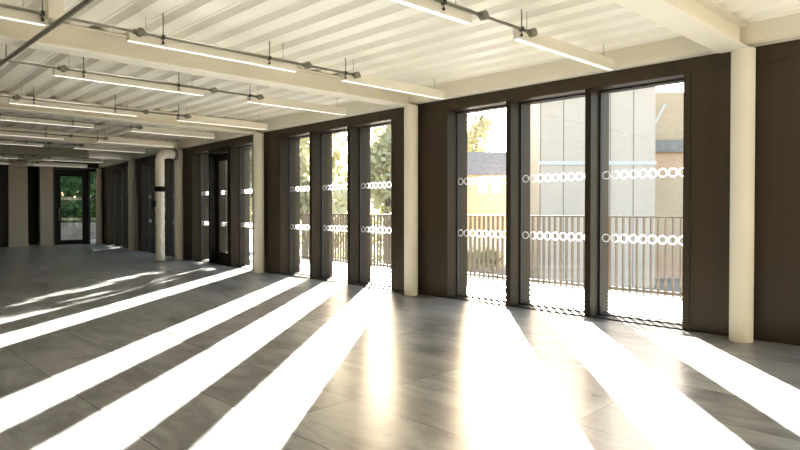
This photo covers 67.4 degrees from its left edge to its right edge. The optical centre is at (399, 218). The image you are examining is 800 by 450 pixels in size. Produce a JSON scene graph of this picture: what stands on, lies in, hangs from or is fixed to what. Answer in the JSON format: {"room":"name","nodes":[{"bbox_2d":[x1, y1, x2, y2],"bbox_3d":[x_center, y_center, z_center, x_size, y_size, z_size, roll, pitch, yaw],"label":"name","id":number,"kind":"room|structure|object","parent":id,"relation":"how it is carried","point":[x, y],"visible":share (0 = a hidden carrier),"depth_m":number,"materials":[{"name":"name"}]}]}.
{"room":"empty office space","nodes":[
{"label":"empty office space","id":0,"kind":"room"},
{"bbox_2d":[0,161,103,246],"bbox_3d":[-14.832,-0.567,18.418,10.960,3.020,1.493,-1,1,-43],"label":"wall","id":1,"kind":"structure","parent":0,"point":[32,170],"depth_m":20.95,"materials":[{"name":"black wood"}]},
{"bbox_2d":[55,170,87,244],"bbox_3d":[-11.381,-0.370,20.782,1.056,2.560,0.181,-1,1,-43],"label":"door","id":2,"kind":"structure","parent":1,"relation":"in","point":[84,174],"depth_m":20.73,"materials":[{"name":"black metal"}]},
{"bbox_2d":[103,160,136,243],"bbox_3d":[-9.086,-0.560,19.687,0.290,3.070,4.543,-1,1,-38],"label":"wall","id":3,"kind":"structure","parent":0,"point":[120,166],"depth_m":20.89,"materials":[{"name":"brown metal"}]},
{"bbox_2d":[98,154,135,167],"bbox_3d":[-9.253,-1.871,19.541,0.170,0.195,4.503,-1,1,-38],"label":"trim","id":4,"kind":"structure","parent":3,"relation":"attached to","point":[106,163],"depth_m":19.89,"materials":[{"name":"beige metal"}]},
{"bbox_2d":[108,168,127,246],"bbox_3d":[-9.030,-0.378,19.739,0.440,2.665,3.180,-1,1,-38],"label":"trim","id":5,"kind":"structure","parent":3,"relation":"attached to","point":[114,177],"depth_m":20.06,"materials":[{"name":"brown wood"}]},
{"bbox_2d":[118,170,121,246],"bbox_3d":[-9.043,-0.333,19.749,0.410,2.595,0.990,-1,1,-38],"label":"window","id":6,"kind":"structure","parent":3,"relation":"in","point":[121,170],"depth_m":20.12,"materials":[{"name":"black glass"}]},
{"bbox_2d":[136,149,184,258],"bbox_3d":[-6.446,-0.513,16.343,0.290,3.070,4.114,-1,1,-39],"label":"wall","id":7,"kind":"structure","parent":0,"point":[147,160],"depth_m":17.56,"materials":[{"name":"brown wood"}]},
{"bbox_2d":[143,163,151,252],"bbox_3d":[-7.061,-0.298,17.217,0.410,2.595,0.960,-1,1,-39],"label":"window","id":8,"kind":"structure","parent":7,"relation":"in","point":[149,250],"depth_m":17.57,"materials":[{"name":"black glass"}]},
{"bbox_2d":[131,148,181,158],"bbox_3d":[-6.609,-1.824,16.192,0.170,0.195,4.074,-1,1,-39],"label":"trim","id":9,"kind":"structure","parent":7,"relation":"attached to","point":[148,152],"depth_m":16.58,"materials":[{"name":"beige metal"}]},
{"bbox_2d":[141,159,174,254],"bbox_3d":[-6.390,-0.332,16.396,0.440,2.665,3.180,-1,1,-39],"label":"trim","id":10,"kind":"structure","parent":7,"relation":"attached to","point":[168,162],"depth_m":16.68,"materials":[{"name":"brown wood"}]},
{"bbox_2d":[166,159,174,256],"bbox_3d":[-5.737,-0.275,15.582,0.410,2.595,0.990,-1,1,-39],"label":"window","id":11,"kind":"structure","parent":7,"relation":"in","point":[173,254],"depth_m":15.95,"materials":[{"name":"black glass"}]},
{"bbox_2d":[183,132,265,271],"bbox_3d":[-3.837,-0.470,13.225,0.290,3.070,4.156,-1,1,-41],"label":"wall","id":12,"kind":"structure","parent":0,"point":[245,140],"depth_m":14.35,"materials":[{"name":"brown metal"}]},
{"bbox_2d":[194,152,208,262],"bbox_3d":[-4.480,-0.254,14.079,0.410,2.595,0.960,-1,1,-41],"label":"window","id":13,"kind":"structure","parent":12,"relation":"in","point":[200,259],"depth_m":14.42,"materials":[{"name":"black metal"}]},
{"bbox_2d":[209,146,228,265],"bbox_3d":[-3.880,-0.247,13.217,0.250,2.585,0.990,-1,1,-41],"label":"door","id":14,"kind":"structure","parent":12,"relation":"in","point":[216,256],"depth_m":13.50,"materials":[{"name":"black metal"}]},
{"bbox_2d":[177,131,262,148],"bbox_3d":[-3.995,-1.780,13.069,0.170,0.195,4.116,-1,1,-41],"label":"trim","id":15,"kind":"structure","parent":12,"relation":"attached to","point":[219,136],"depth_m":13.31,"materials":[{"name":"beige metal"}]},
{"bbox_2d":[192,146,252,265],"bbox_3d":[-3.783,-0.288,13.280,0.440,2.665,3.180,-1,1,-41],"label":"trim","id":16,"kind":"structure","parent":12,"relation":"attached to","point":[233,151],"depth_m":13.00,"materials":[{"name":"brown wood"}]},
{"bbox_2d":[231,145,252,269],"bbox_3d":[-3.104,-0.232,12.486,0.410,2.595,0.990,-1,1,-41],"label":"window","id":17,"kind":"structure","parent":12,"relation":"in","point":[240,265],"depth_m":12.84,"materials":[{"name":"black metal"}]},
{"bbox_2d":[264,104,418,293],"bbox_3d":[-1.075,-0.427,10.158,0.290,3.070,4.242,-1,1,-43],"label":"wall","id":18,"kind":"structure","parent":0,"point":[395,116],"depth_m":9.60,"materials":[{"name":"brown metal"}]},
{"bbox_2d":[282,135,309,277],"bbox_3d":[-1.752,-0.211,10.986,0.410,2.595,0.960,-1,1,-43],"label":"window","id":19,"kind":"structure","parent":18,"relation":"in","point":[297,274],"depth_m":11.31,"materials":[{"name":"black metal"}]},
{"bbox_2d":[312,129,346,283],"bbox_3d":[-1.038,-0.200,10.224,0.410,2.595,0.990,-1,1,-43],"label":"window","id":20,"kind":"structure","parent":18,"relation":"in","point":[331,278],"depth_m":10.56,"materials":[{"name":"black metal"}]},
{"bbox_2d":[280,124,390,283],"bbox_3d":[-1.024,-0.245,10.216,0.440,2.665,3.180,-1,1,-43],"label":"window frame","id":21,"kind":"structure","parent":18,"relation":"attached to","point":[352,132],"depth_m":10.49,"materials":[{"name":"brown metal"}]},
{"bbox_2d":[257,94,416,131],"bbox_3d":[-1.228,-1.737,9.996,0.170,0.195,4.202,-1,1,-43],"label":"trim","id":22,"kind":"structure","parent":18,"relation":"attached to","point":[354,108],"depth_m":10.04,"materials":[{"name":"beige metal"}]},
{"bbox_2d":[351,122,390,289],"bbox_3d":[-0.312,-0.190,9.451,0.410,2.595,0.990,-1,1,-43],"label":"window","id":23,"kind":"structure","parent":18,"relation":"in","point":[367,284],"depth_m":9.79,"materials":[{"name":"black metal"}]},
{"bbox_2d":[0,240,799,449],"bbox_3d":[-5.763,1.149,7.968,11.705,0.120,32.774,-1,1,-42],"label":"floor","id":24,"kind":"structure","parent":0,"point":[103,346],"depth_m":4.60,"materials":[{"name":"grey stone"}]},
{"bbox_2d":[7,158,28,246],"bbox_3d":[-12.636,-0.527,19.814,0.561,2.900,0.645,-1,1,-38],"label":"pier","id":25,"kind":"object","parent":24,"relation":"on","point":[17,175],"visible":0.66,"depth_m":19.59,"materials":[{"name":"beige paint"}]},
{"bbox_2d":[38,160,53,245],"bbox_3d":[-12.038,-0.534,20.375,0.402,2.900,0.630,-1,1,-38],"label":"pier","id":26,"kind":"object","parent":24,"relation":"on","point":[45,174],"visible":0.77,"depth_m":20.16,"materials":[{"name":"beige paint"}]},
{"bbox_2d":[96,169,102,243],"bbox_3d":[-10.673,-0.427,21.296,0.196,2.660,0.196,0,1,0],"label":"column","id":27,"kind":"structure","parent":24,"relation":"on","point":[99,226],"depth_m":21.22,"materials":[{"name":"beige paint"}]},
{"bbox_2d":[0,158,98,168],"bbox_3d":[-14.550,-1.815,17.744,10.470,0.215,0.250,-1,1,-43],"label":"ceiling beam","id":28,"kind":"structure","parent":27,"relation":"on","point":[28,160],"depth_m":19.89,"materials":[{"name":"beige metal"}]},
{"bbox_2d":[128,160,135,250],"bbox_3d":[-7.935,-0.378,17.747,0.196,2.660,0.196,0,1,0],"label":"column","id":29,"kind":"structure","parent":24,"relation":"on","point":[131,163],"depth_m":17.67,"materials":[{"name":"beige paint"}]},
{"bbox_2d":[9,151,130,160],"bbox_3d":[-11.812,-1.766,14.194,10.470,0.215,0.250,-1,1,-43],"label":"ceiling beam","id":30,"kind":"structure","parent":29,"relation":"on","point":[125,156],"depth_m":17.35,"materials":[{"name":"beige paint"}]},
{"bbox_2d":[153,149,178,261],"bbox_3d":[-5.545,-0.328,14.150,0.555,2.660,0.320,-1,1,-41],"label":"pipe","id":31,"kind":"object","parent":24,"relation":"on","point":[159,188],"visible":1,"depth_m":14.00,"materials":[{"name":"metal"}]},
{"bbox_2d":[174,150,182,259],"bbox_3d":[-5.383,-0.334,14.597,0.196,2.660,0.196,0,1,0],"label":"column","id":32,"kind":"structure","parent":24,"relation":"on","point":[178,165],"depth_m":14.52,"materials":[{"name":"beige paint"}]},
{"bbox_2d":[0,127,178,149],"bbox_3d":[-9.261,-1.722,11.044,10.470,0.215,0.250,-1,1,-43],"label":"ceiling beam","id":33,"kind":"structure","parent":32,"relation":"on","point":[75,140],"depth_m":13.16,"materials":[{"name":"beige paint"}]},
{"bbox_2d":[253,133,263,272],"bbox_3d":[-2.706,-0.291,11.497,0.196,2.660,0.196,0,1,0],"label":"column","id":34,"kind":"structure","parent":24,"relation":"on","point":[258,138],"depth_m":11.42,"materials":[{"name":"beige paint"}]},
{"bbox_2d":[0,93,258,134],"bbox_3d":[-6.584,-1.679,7.944,10.470,0.215,0.250,-1,1,-43],"label":"ceiling beam","id":35,"kind":"structure","parent":34,"relation":"on","point":[150,118],"depth_m":9.87,"materials":[{"name":"beige metal"}]},
{"bbox_2d":[404,105,417,295],"bbox_3d":[0.155,-0.248,8.447,0.196,2.660,0.196,0,1,0],"label":"column","id":36,"kind":"structure","parent":24,"relation":"on","point":[410,111],"depth_m":8.37,"materials":[{"name":"beige paint"}]},
{"bbox_2d":[0,18,412,107],"bbox_3d":[-3.722,-1.636,4.895,10.470,0.215,0.250,-1,1,-43],"label":"ceiling beam","id":37,"kind":"structure","parent":36,"relation":"on","point":[68,39],"depth_m":6.19,"materials":[{"name":"beige metal"}]},
{"bbox_2d":[729,47,755,342],"bbox_3d":[3.129,-0.207,5.488,0.196,2.660,0.196,0,1,0],"label":"column","id":38,"kind":"structure","parent":24,"relation":"on","point":[743,60],"depth_m":5.41,"materials":[{"name":"beige paint"}]},
{"bbox_2d":[610,0,748,53],"bbox_3d":[-0.748,-1.595,1.935,10.470,0.215,0.250,-1,1,-43],"label":"ceiling beam","id":39,"kind":"structure","parent":38,"relation":"on","point":[706,23],"depth_m":4.83,"materials":[{"name":"beige metal"}]},
{"bbox_2d":[0,0,799,160],"bbox_3d":[-6.034,-1.811,7.697,11.936,0.046,32.816,-1,1,-42],"label":"ceiling","id":40,"kind":"structure","parent":0,"point":[386,39],"depth_m":5.95,"materials":[{"name":"beige paint"}]},
{"bbox_2d":[0,160,8,163],"bbox_3d":[-12.835,-1.829,18.179,1.680,0.273,0.066,-1,1,-43],"label":"linear light","id":41,"kind":"object","parent":40,"relation":"hanging from","point":[1,161],"visible":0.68,"depth_m":18.64,"materials":[{"name":"beige metal"}]},
{"bbox_2d":[0,154,17,158],"bbox_3d":[-11.342,-1.802,16.244,1.680,0.273,0.066,-1,1,-43],"label":"linear light","id":42,"kind":"object","parent":40,"relation":"hanging from","point":[1,155],"visible":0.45,"depth_m":16.65,"materials":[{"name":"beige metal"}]},
{"bbox_2d":[3,160,39,163],"bbox_3d":[-14.478,-1.824,16.558,7.945,0.275,0.054,-1,1,-43],"label":"conduit","id":43,"kind":"object","parent":40,"relation":"hanging from","point":[13,161],"visible":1,"depth_m":18.99,"materials":[{"name":"metal"}]},
{"bbox_2d":[0,139,43,146],"bbox_3d":[-8.695,-1.764,13.024,1.680,0.286,0.066,-1,1,-43],"label":"linear light","id":44,"kind":"object","parent":40,"relation":"hanging from","point":[1,142],"visible":0.68,"depth_m":13.28,"materials":[{"name":"beige metal"}]},
{"bbox_2d":[0,2,45,25],"bbox_3d":[-3.366,-1.619,4.120,1.640,0.246,0.066,-1,1,-43],"label":"linear light","id":45,"kind":"object","parent":40,"relation":"hanging from","point":[5,13],"visible":0.63,"depth_m":4.55,"materials":[{"name":"beige metal"}]},
{"bbox_2d":[0,16,44,25],"bbox_3d":[-3.366,-1.501,4.122,1.628,0.009,0.044,-1,1,-43],"label":"diffuser","id":46,"kind":"object","parent":45,"relation":"attached to","point":[25,19],"depth_m":4.58,"materials":[{"name":"white plastic"}]},
{"bbox_2d":[0,154,50,158],"bbox_3d":[-12.986,-1.797,14.623,7.945,0.275,0.054,-1,1,-43],"label":"conduit","id":47,"kind":"object","parent":40,"relation":"hanging from","point":[0,154],"visible":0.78,"depth_m":16.85,"materials":[{"name":"metal"}]},
{"bbox_2d":[0,129,64,138],"bbox_3d":[-7.453,-1.738,11.654,1.680,0.273,0.066,-1,1,-43],"label":"linear light","id":48,"kind":"object","parent":40,"relation":"hanging from","point":[1,132],"visible":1,"depth_m":11.80,"materials":[{"name":"beige metal"}]},
{"bbox_2d":[0,139,83,147],"bbox_3d":[-10.360,-1.752,11.382,8.005,0.275,0.054,-1,1,-43],"label":"conduit","id":49,"kind":"object","parent":40,"relation":"hanging from","point":[26,141],"visible":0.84,"depth_m":13.58,"materials":[{"name":"metal"}]},
{"bbox_2d":[0,144,88,158],"bbox_3d":[-10.835,-1.691,12.514,7.930,0.422,0.350,-1,1,-43],"label":"ceiling beam","id":50,"kind":"structure","parent":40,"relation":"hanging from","point":[50,151],"depth_m":14.45,"materials":[{"name":"metal"}]},
{"bbox_2d":[0,0,93,66],"bbox_3d":[-2.332,-1.625,4.304,13.100,0.330,0.126,1,1,45],"label":"conduit","id":51,"kind":"object","parent":40,"relation":"hanging from","point":[55,16],"visible":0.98,"depth_m":4.59,"materials":[{"name":"metal"}]},
{"bbox_2d":[0,113,93,127],"bbox_3d":[-5.994,-1.714,9.965,1.680,0.273,0.066,-1,1,-43],"label":"linear light","id":52,"kind":"object","parent":40,"relation":"hanging from","point":[5,118],"visible":0.77,"depth_m":10.00,"materials":[{"name":"beige metal"}]},
{"bbox_2d":[4,120,88,127],"bbox_3d":[-5.994,-1.583,9.967,1.668,0.009,0.044,-1,1,-43],"label":"diffuser","id":53,"kind":"object","parent":52,"relation":"attached to","point":[28,121],"depth_m":10.09,"materials":[{"name":"white plastic"}]},
{"bbox_2d":[0,130,107,140],"bbox_3d":[-9.148,-1.728,9.985,8.085,0.266,0.054,-1,1,-43],"label":"conduit","id":54,"kind":"object","parent":40,"relation":"hanging from","point":[70,135],"visible":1,"depth_m":12.12,"materials":[{"name":"metal"}]},
{"bbox_2d":[32,162,86,166],"bbox_3d":[-11.175,-1.860,19.735,1.630,0.292,0.066,-1,1,-43],"label":"linear light","id":55,"kind":"object","parent":40,"relation":"hanging from","point":[40,163],"visible":0.86,"depth_m":19.72,"materials":[{"name":"beige metal"}]},
{"bbox_2d":[0,114,142,129],"bbox_3d":[-7.689,-1.704,8.296,8.085,0.266,0.054,-1,1,-43],"label":"conduit","id":56,"kind":"object","parent":40,"relation":"hanging from","point":[72,121],"visible":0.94,"depth_m":10.27,"materials":[{"name":"metal"}]},
{"bbox_2d":[42,156,102,162],"bbox_3d":[-9.683,-1.833,17.800,1.630,0.292,0.066,-1,1,-43],"label":"linear light","id":57,"kind":"object","parent":40,"relation":"hanging from","point":[51,158],"visible":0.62,"depth_m":17.80,"materials":[{"name":"beige metal"}]},
{"bbox_2d":[9,95,137,116],"bbox_3d":[-4.649,-1.682,8.652,1.680,0.246,0.066,-1,1,-43],"label":"linear light","id":58,"kind":"object","parent":40,"relation":"hanging from","point":[11,101],"visible":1,"depth_m":8.59,"materials":[{"name":"beige metal"}]},
{"bbox_2d":[10,103,136,116],"bbox_3d":[-4.649,-1.564,8.654,1.668,0.009,0.044,-1,1,-43],"label":"diffuser","id":59,"kind":"object","parent":58,"relation":"attached to","point":[49,105],"depth_m":8.66,"materials":[{"name":"white plastic"}]},
{"bbox_2d":[62,145,121,158],"bbox_3d":[-8.426,-1.810,16.296,1.630,0.286,0.066,-1,1,-43],"label":"linear light","id":60,"kind":"object","parent":40,"relation":"hanging from","point":[97,155],"visible":0.51,"depth_m":16.54,"materials":[{"name":"beige metal"}]},
{"bbox_2d":[0,87,190,118],"bbox_3d":[-6.391,-1.690,6.939,8.215,0.275,0.054,-1,1,-43],"label":"conduit","id":61,"kind":"object","parent":40,"relation":"hanging from","point":[16,97],"visible":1,"depth_m":8.80,"materials":[{"name":"metal"}]},
{"bbox_2d":[73,144,144,152],"bbox_3d":[-7.035,-1.786,14.580,1.630,0.286,0.066,-1,1,-43],"label":"linear light","id":62,"kind":"object","parent":40,"relation":"hanging from","point":[90,147],"visible":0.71,"depth_m":14.55,"materials":[{"name":"beige metal"}]},
{"bbox_2d":[53,65,204,95],"bbox_3d":[-3.090,-1.659,6.990,1.680,0.246,0.066,-1,1,-43],"label":"linear light","id":63,"kind":"object","parent":40,"relation":"hanging from","point":[68,74],"visible":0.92,"depth_m":6.90,"materials":[{"name":"beige metal"}]},
{"bbox_2d":[54,75,203,95],"bbox_3d":[-3.090,-1.541,6.992,1.668,0.009,0.044,-1,1,-43],"label":"diffuser","id":64,"kind":"object","parent":63,"relation":"attached to","point":[89,78],"depth_m":6.96,"materials":[{"name":"white plastic"}]},
{"bbox_2d":[0,57,263,99],"bbox_3d":[-4.832,-1.666,5.277,8.215,0.275,0.054,-1,1,-43],"label":"conduit","id":65,"kind":"object","parent":40,"relation":"hanging from","point":[63,68],"visible":0.94,"depth_m":6.92,"materials":[{"name":"metal"}]},
{"bbox_2d":[97,131,173,146],"bbox_3d":[-5.794,-1.746,13.210,1.630,0.246,0.066,-1,1,-43],"label":"linear light","id":66,"kind":"object","parent":40,"relation":"hanging from","point":[110,140],"visible":1,"depth_m":13.18,"materials":[{"name":"beige metal"}]},
{"bbox_2d":[130,125,214,138],"bbox_3d":[-4.335,-1.722,11.521,1.630,0.246,0.066,-1,1,-43],"label":"linear light","id":67,"kind":"object","parent":40,"relation":"hanging from","point":[154,130],"visible":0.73,"depth_m":11.48,"materials":[{"name":"beige metal"}]},
{"bbox_2d":[131,131,213,138],"bbox_3d":[-4.335,-1.604,11.523,1.618,0.009,0.044,-1,1,-43],"label":"diffuser","id":68,"kind":"object","parent":67,"relation":"attached to","point":[155,132],"depth_m":11.57,"materials":[{"name":"white plastic"}]},
{"bbox_2d":[0,0,360,78],"bbox_3d":[-3.477,-1.648,3.936,8.305,0.275,0.054,-1,1,-43],"label":"conduit","id":69,"kind":"object","parent":40,"relation":"hanging from","point":[139,32],"visible":0.88,"depth_m":5.31,"materials":[{"name":"metal"}]},
{"bbox_2d":[127,28,296,71],"bbox_3d":[-1.702,-1.661,5.679,1.680,0.286,0.066,-1,1,-43],"label":"linear light","id":70,"kind":"object","parent":40,"relation":"hanging from","point":[144,40],"visible":0.8,"depth_m":5.58,"materials":[{"name":"beige metal"}]},
{"bbox_2d":[176,114,266,129],"bbox_3d":[-2.990,-1.727,10.208,1.630,0.292,0.066,-1,1,-43],"label":"linear light","id":71,"kind":"object","parent":40,"relation":"hanging from","point":[196,119],"visible":0.93,"depth_m":10.16,"materials":[{"name":"beige metal"}]},
{"bbox_2d":[177,120,265,129],"bbox_3d":[-2.990,-1.586,10.210,1.618,0.009,0.044,-1,1,-43],"label":"diffuser","id":72,"kind":"object","parent":71,"relation":"attached to","point":[195,121],"depth_m":10.22,"materials":[{"name":"white plastic"}]},
{"bbox_2d":[247,94,345,114],"bbox_3d":[-1.430,-1.704,8.546,1.630,0.292,0.066,-1,1,-43],"label":"linear light","id":73,"kind":"object","parent":40,"relation":"hanging from","point":[273,101],"visible":0.92,"depth_m":8.50,"materials":[{"name":"beige metal"}]},
{"bbox_2d":[248,101,342,114],"bbox_3d":[-1.430,-1.563,8.548,1.618,0.009,0.044,-1,1,-43],"label":"diffuser","id":74,"kind":"object","parent":73,"relation":"attached to","point":[272,103],"depth_m":8.51,"materials":[{"name":"white plastic"}]},
{"bbox_2d":[341,68,443,98],"bbox_3d":[-0.043,-1.685,7.235,1.630,0.292,0.066,-1,1,-43],"label":"linear light","id":75,"kind":"object","parent":40,"relation":"hanging from","point":[366,80],"visible":0.84,"depth_m":7.17,"materials":[{"name":"beige metal"}]},
{"bbox_2d":[342,80,440,98],"bbox_3d":[-0.043,-1.544,7.237,1.618,0.009,0.044,-1,1,-43],"label":"diffuser","id":76,"kind":"object","parent":75,"relation":"attached to","point":[361,82],"depth_m":7.18,"materials":[{"name":"white plastic"}]},
{"bbox_2d":[390,0,471,24],"bbox_3d":[-0.082,-1.639,4.066,1.680,0.286,0.066,-1,1,-43],"label":"linear light","id":77,"kind":"object","parent":40,"relation":"hanging from","point":[433,7],"visible":0.74,"depth_m":4.39,"materials":[{"name":"beige metal"}]},
{"bbox_2d":[434,0,537,37],"bbox_3d":[-1.856,-1.625,2.322,8.305,0.275,0.054,-1,1,-43],"label":"conduit","id":78,"kind":"object","parent":40,"relation":"hanging from","point":[483,15],"visible":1,"depth_m":4.68,"materials":[{"name":"metal"}]},
{"bbox_2d":[513,26,613,70],"bbox_3d":[1.578,-1.663,5.622,1.630,0.292,0.066,-1,1,-43],"label":"linear light","id":79,"kind":"object","parent":40,"relation":"hanging from","point":[541,41],"visible":0.84,"depth_m":5.54,"materials":[{"name":"beige metal"}]},
{"bbox_2d":[417,39,799,345],"bbox_3d":[3.323,-0.364,5.680,8.452,3.070,0.290,1,1,45],"label":"wall","id":80,"kind":"structure","parent":0,"point":[707,78],"depth_m":5.77,"materials":[{"name":"brown metal"}]},
{"bbox_2d":[448,105,505,305],"bbox_3d":[1.131,-0.169,7.964,0.960,2.595,0.410,1,1,45],"label":"window","id":81,"kind":"structure","parent":80,"relation":"in","point":[489,300],"depth_m":8.27,"materials":[{"name":"black metal"}]},
{"bbox_2d":[511,93,584,316],"bbox_3d":[1.871,-0.158,7.227,0.990,2.595,0.410,1,1,45],"label":"window","id":82,"kind":"structure","parent":80,"relation":"in","point":[529,305],"depth_m":7.54,"materials":[{"name":"black metal"}]},
{"bbox_2d":[447,81,683,329],"bbox_3d":[1.886,-0.203,7.220,3.180,2.665,0.440,1,1,45],"label":"window frame","id":83,"kind":"structure","parent":80,"relation":"attached to","point":[591,260],"depth_m":7.47,"materials":[{"name":"brown metal"}]},
{"bbox_2d":[411,27,743,103],"bbox_3d":[1.688,-1.695,6.993,4.216,0.195,0.170,1,1,45],"label":"ceiling beam","id":84,"kind":"structure","parent":80,"relation":"attached to","point":[677,48],"depth_m":6.71,"materials":[{"name":"beige metal"}]},
{"bbox_2d":[590,78,683,329],"bbox_3d":[2.623,-0.148,6.479,0.990,2.595,0.410,1,1,45],"label":"window","id":85,"kind":"structure","parent":80,"relation":"in","point":[673,324],"depth_m":6.75,"materials":[{"name":"black metal"}]},
{"bbox_2d":[742,13,799,46],"bbox_3d":[4.662,-1.654,4.033,4.216,0.195,0.170,1,1,45],"label":"trim","id":86,"kind":"structure","parent":80,"relation":"attached to","point":[786,28],"depth_m":5.30,"materials":[{"name":"beige metal"}]},
{"label":"outside","id":87,"kind":"structure","parent":0,"visible":0},
{"bbox_2d":[250,229,678,296],"bbox_3d":[10.000,3.864,110.065,300.000,0.400,300.000,0,1,0],"label":"ground","id":88,"kind":"structure","parent":87,"point":[669,280],"depth_m":44.26,"materials":[{"name":"grey concrete"}]},
{"bbox_2d":[250,133,346,230],"bbox_3d":[-5.905,-1.957,26.586,7.485,13.596,7.722,0,1,0],"label":"tree","id":89,"kind":"object","parent":88,"relation":"on","point":[340,190],"visible":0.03,"depth_m":25.79,"materials":[{"name":"green plant"}]},
{"bbox_2d":[300,132,346,215],"bbox_3d":[-5.103,-2.473,40.918,4.305,14.228,4.261,0,1,23],"label":"tree","id":90,"kind":"object","parent":88,"relation":"on","point":[336,155],"visible":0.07,"depth_m":40.37,"materials":[{"name":"green plant"}]},
{"bbox_2d":[300,211,382,266],"bbox_3d":[-4.606,1.879,47.045,12.884,5.706,1.733,0,1,0],"label":"hedge","id":91,"kind":"object","parent":88,"relation":"on","point":[375,211],"visible":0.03,"depth_m":46.87,"materials":[{"name":"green plant"}]},
{"bbox_2d":[371,125,390,266],"bbox_3d":[-0.724,-1.510,39.921,4.417,12.331,4.317,0,1,0],"label":"tree","id":92,"kind":"object","parent":88,"relation":"on","point":[381,146],"visible":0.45,"depth_m":38.83,"materials":[{"name":"green plant"}]},
{"bbox_2d":[467,111,495,151],"bbox_3d":[9.660,-5.596,75.927,5.026,19.496,5.213,0,1,0],"label":"tree","id":93,"kind":"object","parent":88,"relation":"on","point":[479,129],"visible":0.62,"depth_m":74.75,"materials":[{"name":"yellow plant"}]},
{"bbox_2d":[467,245,500,271],"bbox_3d":[4.718,3.373,50.069,8.053,2.421,1.650,0,1,0],"label":"hedge","id":94,"kind":"object","parent":88,"relation":"on","point":[472,245],"visible":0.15,"depth_m":49.82,"materials":[{"name":"green plant"}]},
{"bbox_2d":[467,238,505,265],"bbox_3d":[6.500,3.116,56.199,9.100,2.600,0.400,0,1,0],"label":"wall","id":95,"kind":"structure","parent":88,"relation":"on","point":[467,238],"depth_m":56.04,"materials":[{"name":"white paint"}]},
{"bbox_2d":[467,152,505,237],"bbox_3d":[8.560,-1.393,63.987,10.520,11.400,8.800,0,1,0],"label":"brick house","id":96,"kind":"structure","parent":88,"relation":"on","point":[486,171],"depth_m":59.99,"materials":[{"name":"beige brick"}]},
{"bbox_2d":[530,87,656,287],"bbox_3d":[13.150,-3.303,44.933,7.800,15.750,10.250,0,1,0],"label":"building","id":97,"kind":"structure","parent":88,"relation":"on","point":[557,128],"depth_m":39.97,"materials":[{"name":"white paint"}]},
{"bbox_2d":[655,92,683,277],"bbox_3d":[30.910,-2.607,50.624,27.220,14.200,10.690,0,1,0],"label":"building","id":98,"kind":"structure","parent":88,"relation":"on","point":[669,105],"depth_m":45.92,"materials":[{"name":"white paint"}]},
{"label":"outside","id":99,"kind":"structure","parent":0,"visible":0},
{"bbox_2d":[90,239,681,320],"bbox_3d":[-3.067,1.207,15.099,3.403,0.365,39.291,-1,1,-41],"label":"ground","id":100,"kind":"structure","parent":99,"point":[645,305],"depth_m":8.67,"materials":[{"name":"white concrete"}]},
{"bbox_2d":[301,214,682,297],"bbox_3d":[0.805,0.499,11.716,0.170,1.145,9.830,-1,1,-43],"label":"railing","id":101,"kind":"object","parent":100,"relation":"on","point":[305,217],"visible":0.45,"depth_m":9.88,"materials":[{"name":"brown metal"}]},
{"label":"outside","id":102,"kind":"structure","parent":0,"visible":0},
{"bbox_3d":[-16.735,1.130,20.621,11.745,0.365,12.479,0,1,0],"label":"paving","id":103,"kind":"object","parent":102,"visible":0},
{"bbox_2d":[60,172,95,222],"bbox_3d":[-15.248,-1.001,24.679,7.050,4.096,1.493,-1,1,-43],"label":"hedge","id":104,"kind":"object","parent":103,"relation":"on","point":[71,206],"visible":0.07,"depth_m":25.54,"materials":[{"name":"green plant"}]},
{"bbox_2d":[61,222,95,239],"bbox_3d":[-14.522,0.544,23.855,7.509,0.715,0.299,-1,1,-43],"label":"wall","id":105,"kind":"structure","parent":103,"relation":"on","point":[69,231],"depth_m":24.74,"materials":[{"name":"grey concrete"}]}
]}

